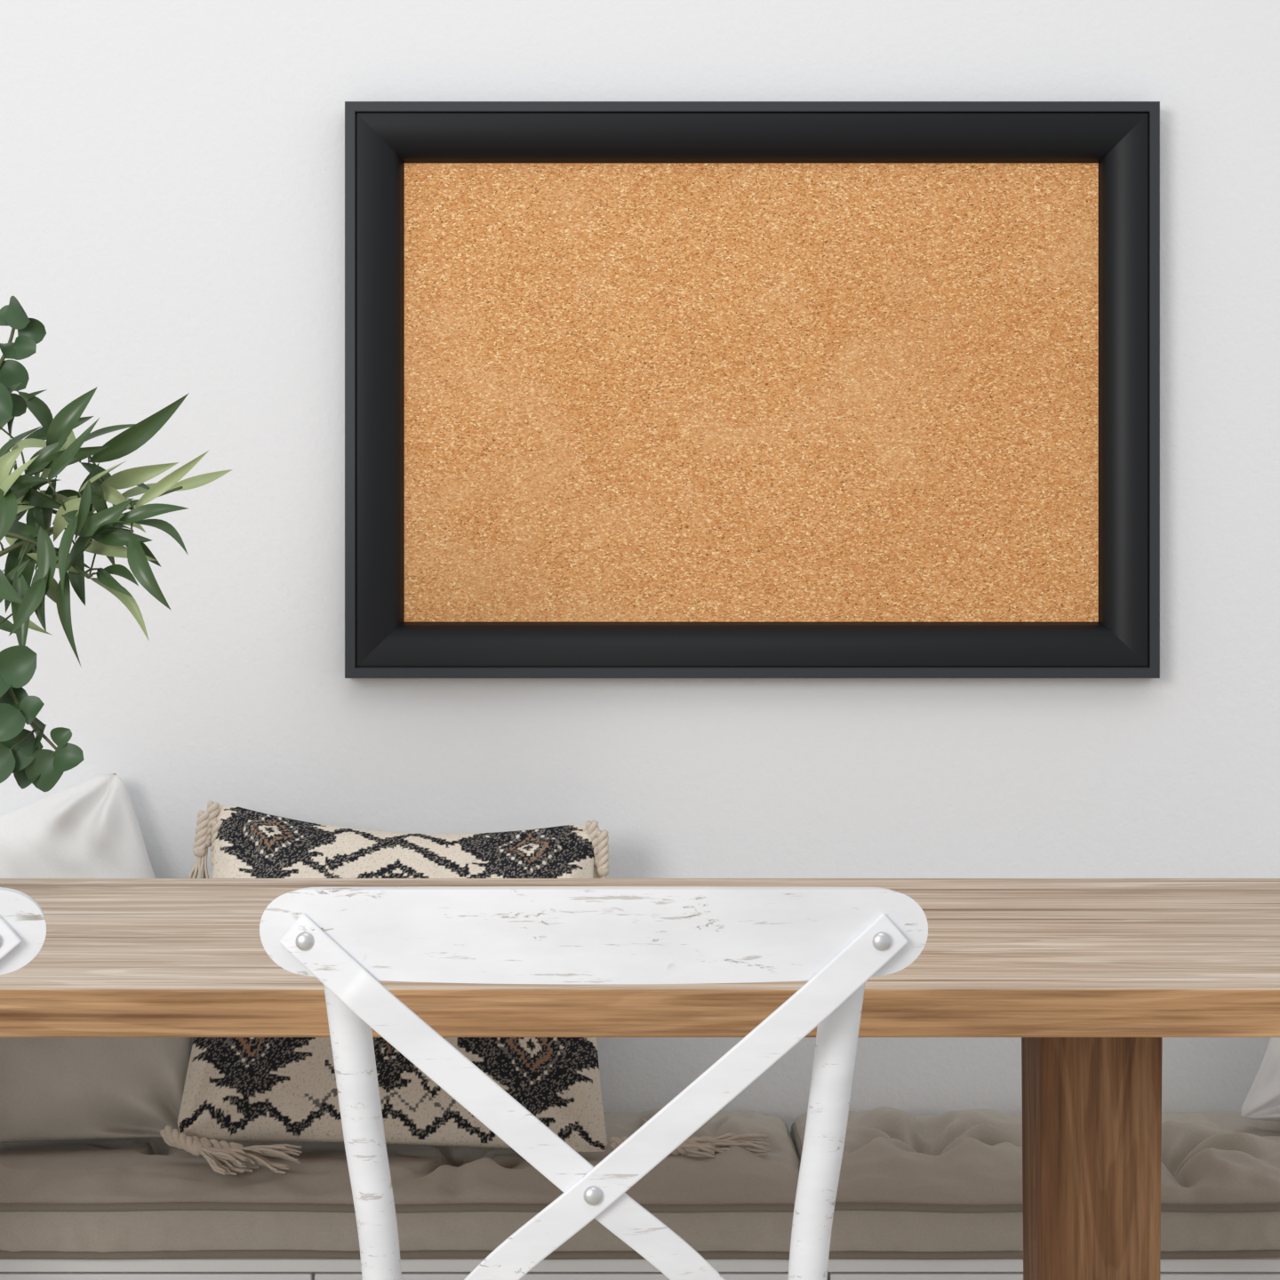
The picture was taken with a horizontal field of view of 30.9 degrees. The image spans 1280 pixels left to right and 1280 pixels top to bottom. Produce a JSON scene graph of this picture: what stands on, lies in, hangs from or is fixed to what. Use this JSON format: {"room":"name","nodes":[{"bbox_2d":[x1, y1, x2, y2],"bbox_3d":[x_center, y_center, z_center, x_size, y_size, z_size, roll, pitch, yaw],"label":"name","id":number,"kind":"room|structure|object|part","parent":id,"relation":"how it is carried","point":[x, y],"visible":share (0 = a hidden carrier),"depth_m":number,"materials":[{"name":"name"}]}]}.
{"room":"dining room","nodes":[
{"label":"dining room","id":0,"kind":"room"},
{"bbox_2d":[0,0,1279,1133],"bbox_3d":[0.000,-0.309,3.300,6.000,2.700,0.100,0,0,0],"label":"wall","id":1,"kind":"structure","parent":0,"point":[172,172],"depth_m":3.25,"materials":[{"name":"white paint"}]},
{"bbox_2d":[344,101,1159,678],"bbox_3d":[0.156,-0.346,3.226,1.128,0.798,0.046,0,0,0],"label":"cork board","id":2,"kind":"object","parent":1,"relation":"attached to","point":[633,389],"visible":1,"depth_m":3.24,"materials":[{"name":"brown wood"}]},
{"bbox_3d":[0.156,-0.346,3.244,0.974,0.644,0.007,0,0,0],"label":"cork panel","id":3,"kind":"part","parent":2,"relation":"part of","materials":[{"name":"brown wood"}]},
{"bbox_3d":[0.000,1.066,0.925,6.000,0.050,4.850,0,0,0],"label":"floor","id":4,"kind":"structure","parent":0,"visible":0},
{"bbox_2d":[0,887,46,975],"bbox_3d":[-0.644,0.607,1.812,0.465,0.874,0.478,0,0,0],"label":"cross-back chair","id":5,"kind":"object","parent":4,"relation":"on","point":[22,920],"visible":1,"depth_m":1.60,"materials":[{"name":"white paint"}]},
{"bbox_2d":[259,886,927,1279],"bbox_3d":[-0.031,0.607,1.812,0.465,0.874,0.478,0,0,0],"label":"cross-back chair","id":6,"kind":"object","parent":4,"relation":"on","point":[350,940],"visible":1,"depth_m":1.58,"materials":[{"name":"white paint"}]},
{"bbox_3d":[-0.199,0.611,1.628,0.043,0.866,0.085,0,0,37],"label":"leg","id":7,"kind":"part","parent":6,"relation":"part of","materials":[{"name":"white paint"}]},
{"bbox_3d":[-0.032,0.202,1.598,0.463,0.065,0.048,0,0,0],"label":"rail","id":8,"kind":"part","parent":6,"relation":"part of","materials":[{"name":"white paint"}]},
{"bbox_3d":[0.135,0.611,1.628,0.043,0.866,0.085,0,0,-37],"label":"leg","id":9,"kind":"part","parent":6,"relation":"part of","materials":[{"name":"white paint"}]},
{"bbox_2d":[0,878,1279,1279],"bbox_3d":[-0.250,0.666,2.380,2.500,0.750,0.900,0,0,0],"label":"dining table","id":10,"kind":"object","parent":4,"relation":"on","point":[1092,975],"visible":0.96,"depth_m":2.17,"materials":[{"name":"brown wood"}]},
{"bbox_3d":[0.465,0.663,2.393,0.124,0.645,0.125,0,0,0],"label":"leg","id":11,"kind":"part","parent":10,"relation":"part of","materials":[{"name":"brown wood"}]},
{"bbox_3d":[-0.930,0.166,2.420,0.176,0.247,0.176,0,0,0],"label":"ceramic vase","id":12,"kind":"object","parent":10,"relation":"on","visible":0},
{"bbox_2d":[0,296,231,791],"bbox_3d":[-0.694,-0.055,2.412,0.521,0.594,0.161,0,0,0],"label":"plant","id":13,"kind":"object","parent":12,"relation":"in","point":[103,532],"visible":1,"depth_m":2.38,"materials":[{"name":"green plant"}]},
{"bbox_2d":[0,1259,1279,1279],"bbox_3d":[0.000,0.890,3.009,4.020,0.302,0.481,0,0,0],"label":"window bench","id":14,"kind":"object","parent":4,"relation":"on","point":[10,1269],"visible":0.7,"depth_m":2.77,"materials":[{"name":"white paint"}]},
{"bbox_3d":[-0.703,0.867,2.791,0.616,0.209,0.018,0,0,0],"label":"door panel","id":15,"kind":"part","parent":14,"relation":"part of","materials":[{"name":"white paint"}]},
{"bbox_2d":[0,1107,799,1259],"bbox_3d":[-0.849,0.680,2.994,2.115,0.115,0.494,0,0,0],"label":"seat cushion","id":16,"kind":"object","parent":14,"relation":"on","point":[136,1198],"visible":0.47,"depth_m":2.76,"materials":[{"name":"beige fabric"}]},
{"bbox_2d":[0,773,155,878],"bbox_3d":[-0.868,0.413,3.171,0.542,0.458,0.152,0,0,-3],"label":"throw pillow","id":17,"kind":"object","parent":16,"relation":"on","point":[89,828],"visible":0.27,"depth_m":3.15,"materials":[{"name":"fabric"}]},
{"bbox_2d":[0,1037,192,1143],"bbox_3d":[-0.801,0.485,2.982,0.457,0.304,0.180,0,0,-11],"label":"throw pillow","id":18,"kind":"object","parent":16,"relation":"on","point":[52,1088],"visible":0.41,"depth_m":2.92,"materials":[{"name":"fabric"}]},
{"bbox_2d":[160,800,770,1175],"bbox_3d":[-0.224,0.432,2.964,0.775,0.430,0.362,0,0,0],"label":"throw pillow","id":19,"kind":"object","parent":16,"relation":"on","point":[236,1089],"visible":0.57,"depth_m":2.90,"materials":[{"name":"fabric"}]},
{"bbox_3d":[-0.083,0.867,2.791,0.616,0.209,0.018,0,0,0],"label":"door panel","id":20,"kind":"part","parent":14,"relation":"part of","materials":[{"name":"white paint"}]},
{"bbox_2d":[790,1106,1279,1259],"bbox_3d":[1.055,0.679,2.994,1.701,0.118,0.494,0,0,0],"label":"seat cushion","id":21,"kind":"object","parent":14,"relation":"on","point":[948,1185],"visible":0.63,"depth_m":2.78,"materials":[{"name":"beige fabric"}]},
{"bbox_2d":[1240,1037,1279,1121],"bbox_3d":[1.028,0.487,3.068,0.470,0.315,0.144,0,0,4],"label":"throw pillow","id":22,"kind":"object","parent":21,"relation":"on","point":[1262,1101],"visible":0.87,"depth_m":3.05,"materials":[{"name":"fabric"}]},
{"bbox_3d":[0.537,0.867,2.791,0.616,0.209,0.018,0,0,0],"label":"door panel","id":23,"kind":"part","parent":14,"relation":"part of","materials":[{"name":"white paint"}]}
]}

